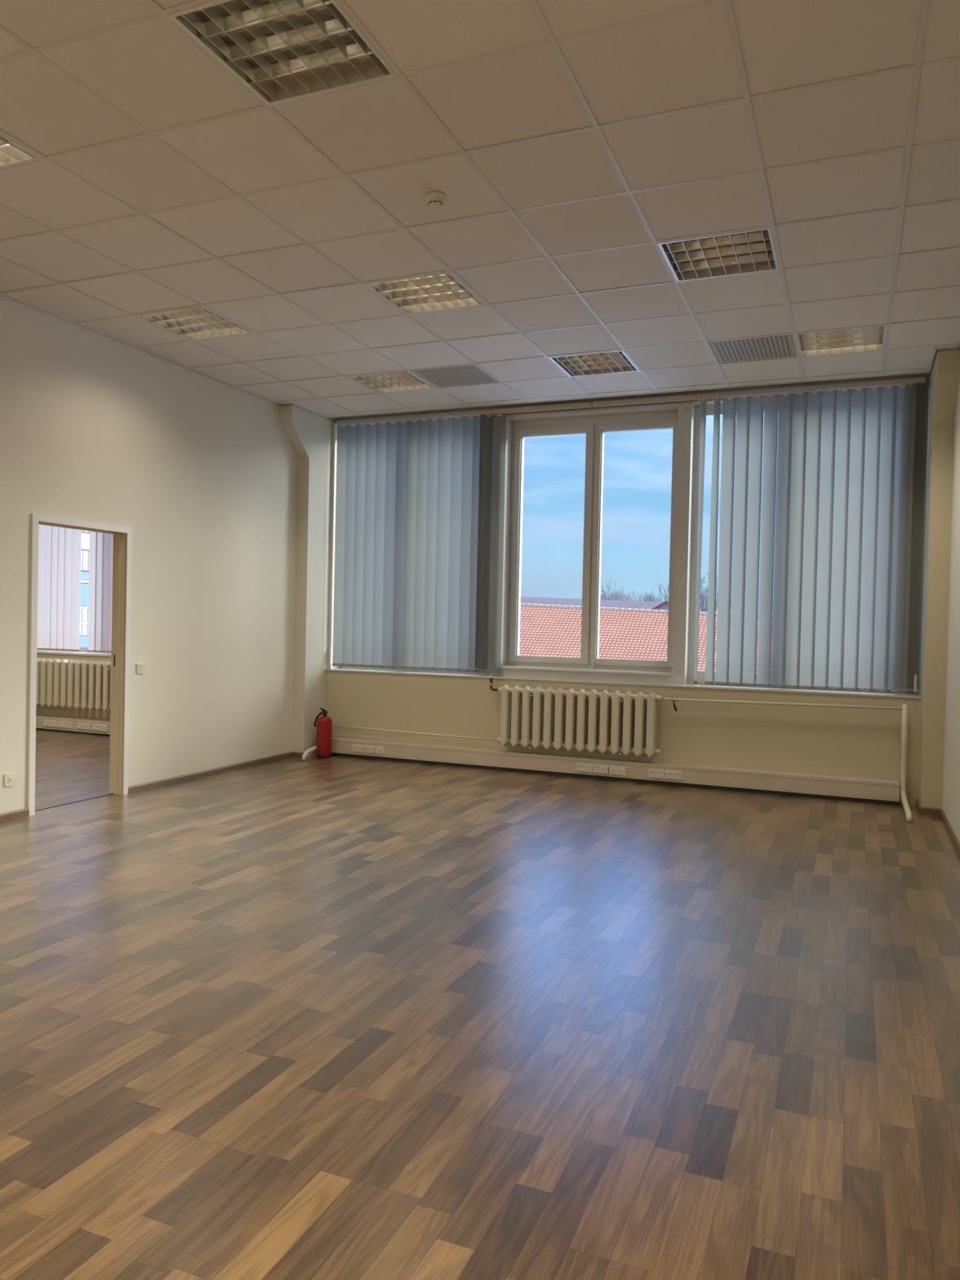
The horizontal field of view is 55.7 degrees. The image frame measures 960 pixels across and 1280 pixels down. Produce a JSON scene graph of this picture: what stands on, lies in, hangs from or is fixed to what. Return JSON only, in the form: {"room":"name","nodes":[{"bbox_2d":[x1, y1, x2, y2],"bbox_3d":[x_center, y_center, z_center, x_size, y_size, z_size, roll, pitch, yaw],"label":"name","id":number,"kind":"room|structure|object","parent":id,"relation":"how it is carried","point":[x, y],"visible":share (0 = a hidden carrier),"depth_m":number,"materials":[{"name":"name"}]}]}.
{"room":"empty office room","nodes":[
{"label":"empty office room","id":0,"kind":"room"},
{"bbox_2d":[0,294,339,813],"bbox_3d":[-3.680,-0.662,4.597,0.250,3.750,11.550,2,1,22],"label":"wall","id":1,"kind":"structure","parent":0,"point":[224,491],"depth_m":7.50,"materials":[{"name":"paint"}]},
{"bbox_2d":[0,775,1,788],"bbox_3d":[-3.172,0.934,5.956,0.014,0.084,0.086,2,1,22],"label":"power socket","id":2,"kind":"object","parent":1,"relation":"attached to","point":[0,775],"visible":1,"depth_m":5.99,"materials":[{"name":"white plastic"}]},
{"bbox_2d":[4,772,16,786],"bbox_3d":[-3.129,0.929,6.062,0.013,0.084,0.086,2,1,22],"label":"outlet","id":3,"kind":"object","parent":1,"relation":"attached to","point":[10,779],"visible":1,"depth_m":6.05,"materials":[{"name":"white plastic"}]},
{"bbox_2d":[0,808,29,822],"bbox_3d":[-4.499,1.203,2.745,0.016,0.052,7.470,2,1,22],"label":"baseboard","id":4,"kind":"structure","parent":1,"relation":"attached to","point":[21,813],"depth_m":6.09,"materials":[{"name":"brown wood"}]},
{"bbox_2d":[26,513,132,815],"bbox_3d":[-2.942,0.164,6.626,0.143,2.058,0.916,2,1,22],"label":"door frame","id":5,"kind":"structure","parent":1,"relation":"in","point":[122,535],"depth_m":6.98,"materials":[{"name":"beige paint"}]},
{"bbox_2d":[136,662,145,673],"bbox_3d":[-2.661,0.222,7.146,0.016,0.082,0.086,2,1,22],"label":"light switch","id":6,"kind":"object","parent":1,"relation":"attached to","point":[140,667],"visible":1,"depth_m":7.14,"materials":[{"name":"white plastic"}]},
{"bbox_2d":[128,751,293,793],"bbox_3d":[-2.303,1.155,8.085,0.016,0.052,2.240,2,1,22],"label":"baseboard","id":7,"kind":"structure","parent":1,"relation":"attached to","point":[156,784],"depth_m":7.88,"materials":[{"name":"brown wood"}]},
{"bbox_2d":[324,670,327,711],"bbox_3d":[-1.589,0.737,9.423,0.025,0.872,0.056,2,1,22],"label":"trim","id":8,"kind":"structure","parent":1,"relation":"attached to","point":[326,671],"depth_m":9.39,"materials":[{"name":"beige paint"}]},
{"bbox_2d":[328,422,338,669],"bbox_3d":[-1.506,-0.973,9.485,0.033,2.548,0.150,2,1,22],"label":"trim","id":9,"kind":"structure","parent":1,"relation":"attached to","point":[334,443],"depth_m":9.42,"materials":[{"name":"white paint"}]},
{"bbox_2d":[0,729,959,1279],"bbox_3d":[-3.979,1.355,4.738,12.400,0.300,11.550,2,1,22],"label":"floor","id":10,"kind":"structure","parent":0,"point":[334,1017],"depth_m":3.07,"materials":[{"name":"brown"}]},
{"bbox_2d":[301,746,316,760],"bbox_3d":[-1.651,1.110,9.119,0.041,0.145,0.496,2,1,20],"label":"pipe","id":11,"kind":"object","parent":10,"relation":"on","point":[314,748],"visible":0.72,"depth_m":8.95,"materials":[{"name":"white paint"}]},
{"bbox_2d":[313,707,332,758],"bbox_3d":[-1.567,0.932,9.138,0.162,0.494,0.157,2,1,43],"label":"fire extinguisher","id":12,"kind":"object","parent":10,"relation":"on","point":[324,723],"visible":1,"depth_m":9.07,"materials":[{"name":"red metal"}]},
{"bbox_2d":[662,697,911,822],"bbox_3d":[2.381,0.896,7.322,1.974,0.813,0.716,2,1,22],"label":"pipe","id":13,"kind":"object","parent":10,"relation":"on","point":[904,707],"visible":1,"depth_m":7.28,"materials":[{"name":"beige metal"}]},
{"bbox_2d":[0,0,959,417],"bbox_3d":[-1.066,-2.284,3.189,5.835,0.280,10.960,2,1,22],"label":"ceiling","id":14,"kind":"structure","parent":0,"point":[564,141],"depth_m":4.32,"materials":[{"name":"white tile"}]},
{"bbox_2d":[0,133,42,168],"bbox_3d":[-2.355,-2.225,3.957,0.580,0.081,0.580,2,1,22],"label":"ceiling light","id":15,"kind":"object","parent":14,"relation":"attached to","point":[11,153],"visible":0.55,"depth_m":4.12,"materials":[{"name":"silver metal"}]},
{"bbox_2d":[134,306,255,341],"bbox_3d":[-1.997,-2.261,6.405,0.580,0.081,0.580,2,1,22],"label":"ceiling light","id":16,"kind":"object","parent":14,"relation":"attached to","point":[195,323],"visible":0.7,"depth_m":6.43,"materials":[{"name":"silver metal"}]},
{"bbox_2d":[167,0,396,106],"bbox_3d":[-0.691,-2.175,3.273,0.580,0.081,0.580,2,1,22],"label":"ceiling light","id":17,"kind":"object","parent":14,"relation":"attached to","point":[282,51],"visible":0.82,"depth_m":3.31,"materials":[{"name":"silver metal"}]},
{"bbox_2d":[345,370,436,393],"bbox_3d":[-0.757,-2.259,7.841,0.580,0.081,0.580,2,1,22],"label":"ceiling light","id":18,"kind":"object","parent":14,"relation":"attached to","point":[404,380],"visible":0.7,"depth_m":7.88,"materials":[{"name":"silver metal"}]},
{"bbox_2d":[364,271,487,315],"bbox_3d":[-0.333,-2.211,5.721,0.580,0.081,0.580,2,1,22],"label":"ceiling light","id":19,"kind":"object","parent":14,"relation":"attached to","point":[443,291],"visible":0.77,"depth_m":5.75,"materials":[{"name":"silver metal"}]},
{"bbox_2d":[424,191,446,208],"bbox_3d":[-0.215,-2.123,4.408,0.106,0.054,0.106,2,1,22],"label":"smoke detector","id":20,"kind":"object","parent":14,"relation":"attached to","point":[435,200],"visible":1,"depth_m":4.38,"materials":[{"name":"white plastic"}]},
{"bbox_2d":[548,350,639,377],"bbox_3d":[0.907,-2.210,7.157,0.580,0.081,0.580,2,1,22],"label":"ceiling light","id":21,"kind":"object","parent":14,"relation":"attached to","point":[611,362],"visible":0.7,"depth_m":7.20,"materials":[{"name":"silver metal"}]},
{"bbox_2d":[657,227,778,282],"bbox_3d":[1.332,-2.162,5.037,0.580,0.081,0.580,2,1,22],"label":"ceiling light","id":22,"kind":"object","parent":14,"relation":"attached to","point":[749,251],"visible":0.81,"depth_m":5.07,"materials":[{"name":"silver metal"}]},
{"bbox_2d":[795,324,887,357],"bbox_3d":[2.571,-2.160,6.473,0.580,0.081,0.580,2,1,22],"label":"ceiling light","id":23,"kind":"object","parent":14,"relation":"attached to","point":[868,339],"visible":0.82,"depth_m":6.51,"materials":[{"name":"silver metal"}]},
{"bbox_2d":[35,346,959,804],"bbox_3d":[-2.013,-0.713,9.491,12.310,3.750,1.230,2,1,22],"label":"wall","id":24,"kind":"structure","parent":0,"point":[829,741],"depth_m":8.13,"materials":[{"name":"beige paint"}]},
{"bbox_2d":[36,524,81,652],"bbox_3d":[-5.307,-1.007,10.994,1.260,2.264,0.044,2,1,22],"label":"vertical blind","id":25,"kind":"object","parent":24,"relation":"attached to","point":[59,576],"visible":0.45,"depth_m":10.88,"materials":[{"name":"white fabric"}]},
{"bbox_2d":[35,728,110,736],"bbox_3d":[-4.803,1.068,10.675,6.350,0.022,0.090,2,1,22],"label":"baseboard","id":26,"kind":"structure","parent":24,"relation":"attached to","point":[36,728],"depth_m":10.60,"materials":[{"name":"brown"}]},
{"bbox_2d":[35,714,110,734],"bbox_3d":[-4.722,0.988,10.630,6.130,0.143,0.108,2,1,22],"label":"cable trunking","id":27,"kind":"object","parent":24,"relation":"attached to","point":[39,718],"visible":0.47,"depth_m":10.59,"materials":[{"name":"plastic"}]},
{"bbox_2d":[44,719,57,727],"bbox_3d":[-5.039,0.980,10.694,0.207,0.079,0.014,2,1,22],"label":"power socket","id":28,"kind":"object","parent":27,"relation":"attached to","point":[53,723],"visible":1,"depth_m":10.69,"materials":[{"name":"white plastic"}]},
{"bbox_2d":[57,720,72,728],"bbox_3d":[-4.832,0.987,10.609,0.217,0.079,0.014,2,1,22],"label":"power socket","id":29,"kind":"object","parent":27,"relation":"attached to","point":[63,724],"visible":1,"depth_m":10.60,"materials":[{"name":"white plastic"}]},
{"bbox_2d":[76,722,91,729],"bbox_3d":[-4.566,0.995,10.499,0.212,0.079,0.014,2,1,22],"label":"power socket","id":30,"kind":"object","parent":27,"relation":"attached to","point":[82,726],"visible":1,"depth_m":10.49,"materials":[{"name":"white plastic"}]},
{"bbox_2d":[92,723,107,731],"bbox_3d":[-4.344,1.001,10.408,0.221,0.079,0.014,2,1,22],"label":"power socket","id":31,"kind":"object","parent":27,"relation":"attached to","point":[102,727],"visible":1,"depth_m":10.40,"materials":[{"name":"white plastic"}]},
{"bbox_2d":[35,657,111,711],"bbox_3d":[-4.771,0.513,10.600,1.976,0.575,0.153,2,1,22],"label":"radiator","id":32,"kind":"object","parent":24,"relation":"attached to","point":[64,683],"visible":0.63,"depth_m":10.51,"materials":[{"name":"metal"}]},
{"bbox_2d":[36,650,111,656],"bbox_3d":[-4.719,0.163,10.814,6.350,0.020,0.275,2,1,22],"label":"windowsill","id":33,"kind":"structure","parent":24,"relation":"attached to","point":[37,651],"depth_m":10.76,"materials":[{"name":"white paint"}]},
{"bbox_2d":[80,646,88,652],"bbox_3d":[-4.955,-0.997,11.140,3.600,2.275,0.092,2,1,22],"label":"window","id":34,"kind":"structure","parent":24,"relation":"in","point":[82,649],"depth_m":11.05,"materials":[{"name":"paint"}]},
{"bbox_2d":[87,531,113,653],"bbox_3d":[-4.129,-0.972,10.510,0.992,2.264,0.044,2,1,22],"label":"vertical blind","id":35,"kind":"object","parent":24,"relation":"attached to","point":[100,545],"visible":0.27,"depth_m":10.65,"materials":[{"name":"white fabric"}]},
{"bbox_2d":[292,751,303,757],"bbox_3d":[-1.817,1.148,9.088,0.119,0.052,0.016,2,1,22],"label":"baseboard","id":36,"kind":"structure","parent":24,"relation":"attached to","point":[295,754],"depth_m":9.08,"materials":[{"name":"brown wood"}]},
{"bbox_2d":[496,684,662,757],"bbox_3d":[0.882,0.730,8.293,1.542,0.575,0.153,2,1,22],"label":"radiator","id":37,"kind":"object","parent":24,"relation":"attached to","point":[539,717],"visible":1,"depth_m":8.24,"materials":[{"name":"metal"}]},
{"bbox_2d":[332,724,496,741],"bbox_3d":[-0.687,0.911,8.967,1.851,0.039,0.036,2,1,24],"label":"pipe","id":38,"kind":"object","parent":37,"relation":"attached to","point":[336,726],"visible":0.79,"depth_m":8.94,"materials":[{"name":"beige metal"}]},
{"bbox_2d":[489,678,497,691],"bbox_3d":[0.135,0.423,8.604,0.103,0.117,0.033,2,1,34],"label":"radiator valve","id":39,"kind":"object","parent":37,"relation":"attached to","point":[491,679],"visible":1,"depth_m":8.61,"materials":[{"name":"metal"}]},
{"bbox_2d":[500,410,678,675],"bbox_3d":[1.033,-0.913,8.574,1.642,2.410,0.285,2,1,22],"label":"window","id":40,"kind":"structure","parent":24,"relation":"in","point":[594,428],"depth_m":8.62,"materials":[{"name":"paint"}]},
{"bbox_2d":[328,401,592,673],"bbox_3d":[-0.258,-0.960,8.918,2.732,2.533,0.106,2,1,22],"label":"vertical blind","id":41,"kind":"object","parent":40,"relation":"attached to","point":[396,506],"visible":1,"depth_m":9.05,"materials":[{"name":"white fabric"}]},
{"bbox_2d":[331,737,899,801],"bbox_3d":[0.872,1.142,8.330,5.400,0.144,0.108,2,1,22],"label":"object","id":42,"kind":"object","parent":24,"relation":"attached to","point":[877,789],"visible":0.79,"depth_m":8.04,"materials":[{"name":"plastic"}]},
{"bbox_2d":[352,744,364,752],"bbox_3d":[-1.223,1.091,9.125,0.126,0.072,0.014,2,1,22],"label":"power socket","id":43,"kind":"object","parent":42,"relation":"attached to","point":[359,748],"visible":1,"depth_m":9.12,"materials":[{"name":"white plastic"}]},
{"bbox_2d":[364,745,375,753],"bbox_3d":[-1.101,1.095,9.075,0.126,0.072,0.014,2,1,22],"label":"power socket","id":44,"kind":"object","parent":42,"relation":"attached to","point":[368,749],"visible":1,"depth_m":9.07,"materials":[{"name":"white plastic"}]},
{"bbox_2d":[375,746,383,754],"bbox_3d":[-0.995,1.098,9.032,0.087,0.072,0.013,2,1,22],"label":"outlet","id":45,"kind":"object","parent":42,"relation":"attached to","point":[379,750],"visible":1,"depth_m":9.03,"materials":[{"name":"white plastic"}]},
{"bbox_2d":[576,763,592,773],"bbox_3d":[0.946,1.159,8.234,0.145,0.074,0.014,2,1,22],"label":"power socket","id":46,"kind":"object","parent":42,"relation":"attached to","point":[582,767],"visible":1,"depth_m":8.23,"materials":[{"name":"white plastic"}]},
{"bbox_2d":[592,764,608,773],"bbox_3d":[1.083,1.163,8.178,0.142,0.074,0.014,2,1,22],"label":"power socket","id":47,"kind":"object","parent":42,"relation":"attached to","point":[602,769],"visible":1,"depth_m":8.18,"materials":[{"name":"white plastic"}]},
{"bbox_2d":[609,765,626,775],"bbox_3d":[1.229,1.167,8.118,0.146,0.074,0.013,2,1,22],"label":"outlet","id":48,"kind":"object","parent":42,"relation":"attached to","point":[620,771],"visible":1,"depth_m":8.12,"materials":[{"name":"white plastic"}]},
{"bbox_2d":[648,768,664,778],"bbox_3d":[1.548,1.177,7.987,0.146,0.074,0.014,2,1,22],"label":"power socket","id":49,"kind":"object","parent":42,"relation":"attached to","point":[660,774],"visible":1,"depth_m":7.98,"materials":[{"name":"white plastic"}]},
{"bbox_2d":[665,770,682,780],"bbox_3d":[1.687,1.181,7.929,0.146,0.074,0.014,2,1,22],"label":"power socket","id":50,"kind":"object","parent":42,"relation":"attached to","point":[669,775],"visible":1,"depth_m":7.93,"materials":[{"name":"white plastic"}]},
{"bbox_2d":[331,752,900,805],"bbox_3d":[0.874,1.231,8.342,5.410,0.034,0.090,2,1,22],"label":"baseboard","id":51,"kind":"structure","parent":24,"relation":"attached to","point":[648,781],"depth_m":8.10,"materials":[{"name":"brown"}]},
{"bbox_2d":[324,667,921,697],"bbox_3d":[1.023,0.383,8.478,5.555,0.012,0.312,2,1,22],"label":"trim","id":52,"kind":"structure","parent":24,"relation":"attached to","point":[715,686],"depth_m":8.12,"materials":[{"name":"paint"}]},
{"bbox_2d":[688,401,778,680],"bbox_3d":[2.797,-0.863,7.953,1.855,2.460,0.092,2,1,22],"label":"window","id":53,"kind":"structure","parent":24,"relation":"in","point":[709,409],"depth_m":8.26,"materials":[{"name":"paint"}]},
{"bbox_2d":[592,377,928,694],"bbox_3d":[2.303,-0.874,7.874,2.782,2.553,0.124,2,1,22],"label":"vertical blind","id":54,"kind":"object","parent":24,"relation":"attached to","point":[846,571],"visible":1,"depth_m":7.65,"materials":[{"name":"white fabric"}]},
{"bbox_2d":[918,806,940,815],"bbox_3d":[3.426,1.305,6.933,0.145,0.052,0.016,2,1,22],"label":"baseboard","id":55,"kind":"structure","parent":24,"relation":"attached to","point":[926,811],"depth_m":6.93,"materials":[{"name":"brown wood"}]},
{"bbox_2d":[918,349,959,843],"bbox_3d":[1.694,-0.501,2.388,0.265,3.750,11.550,2,1,22],"label":"wall","id":56,"kind":"structure","parent":0,"point":[939,776],"depth_m":6.89,"materials":[{"name":"paint"}]},
{"bbox_2d":[915,798,920,811],"bbox_3d":[3.440,1.302,7.136,0.016,0.052,0.370,2,1,22],"label":"baseboard","id":57,"kind":"structure","parent":56,"relation":"attached to","point":[917,803],"depth_m":7.14,"materials":[{"name":"brown wood"}]},
{"bbox_2d":[939,808,959,857],"bbox_3d":[1.479,1.351,1.987,0.016,0.052,10.614,2,1,22],"label":"baseboard","id":58,"kind":"structure","parent":56,"relation":"attached to","point":[956,843],"depth_m":6.17,"materials":[{"name":"brown wood"}]},
{"label":"outside","id":59,"kind":"structure","parent":0,"visible":0},
{"bbox_3d":[28.387,8.855,125.088,280.000,0.200,234.550,2,1,22],"label":"ground","id":60,"kind":"structure","parent":59,"visible":0},
{"bbox_2d":[55,529,89,652],"bbox_3d":[-33.511,-2.055,65.323,11.960,21.000,48.000,2,1,22],"label":"office building","id":61,"kind":"structure","parent":60,"relation":"on","point":[85,534],"depth_m":63.70,"materials":[{"name":"white"}]},
{"bbox_2d":[447,596,663,609],"bbox_3d":[1.006,2.312,80.359,31.036,13.273,10.003,2,1,22],"label":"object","id":62,"kind":"structure","parent":60,"relation":"on","point":[552,601],"depth_m":74.68,"materials":[{"name":"grey"}]},
{"bbox_2d":[581,577,634,600],"bbox_3d":[13.541,1.311,95.873,5.680,15.305,8.018,2,1,22],"label":"bare tree","id":63,"kind":"object","parent":60,"relation":"on","point":[617,594],"visible":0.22,"depth_m":94.59,"materials":[{"name":"brown plant"}]},
{"bbox_2d":[446,600,773,673],"bbox_3d":[6.409,3.530,52.755,34.052,12.080,11.370,2,1,22],"label":"roof","id":64,"kind":"structure","parent":60,"relation":"on","point":[545,629],"depth_m":50.23,"materials":[{"name":"red tile"}]},
{"bbox_2d":[613,589,662,601],"bbox_3d":[18.938,1.255,110.022,5.922,15.146,5.456,2,1,22],"label":"bare tree","id":65,"kind":"object","parent":60,"relation":"on","point":[646,596],"visible":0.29,"depth_m":108.80,"materials":[{"name":"brown plant"}]},
{"bbox_2d":[651,600,668,610],"bbox_3d":[13.545,3.448,63.320,5.000,12.180,6.600,2,1,22],"label":"gabled house","id":66,"kind":"structure","parent":60,"relation":"on","point":[664,606],"depth_m":60.51,"materials":[{"name":"brown metal"}]},
{"bbox_2d":[657,572,718,612],"bbox_3d":[21.230,0.940,90.839,7.143,16.596,4.498,2,1,22],"label":"bare tree","id":67,"kind":"object","parent":60,"relation":"on","point":[701,606],"visible":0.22,"depth_m":90.06,"materials":[{"name":"brown plant"}]},
{"bbox_2d":[699,586,731,611],"bbox_3d":[26.721,1.298,106.856,7.624,15.536,6.469,2,1,22],"label":"bare tree","id":68,"kind":"object","parent":60,"relation":"on","point":[702,587],"visible":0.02,"depth_m":107.86,"materials":[{"name":"brown plant"}]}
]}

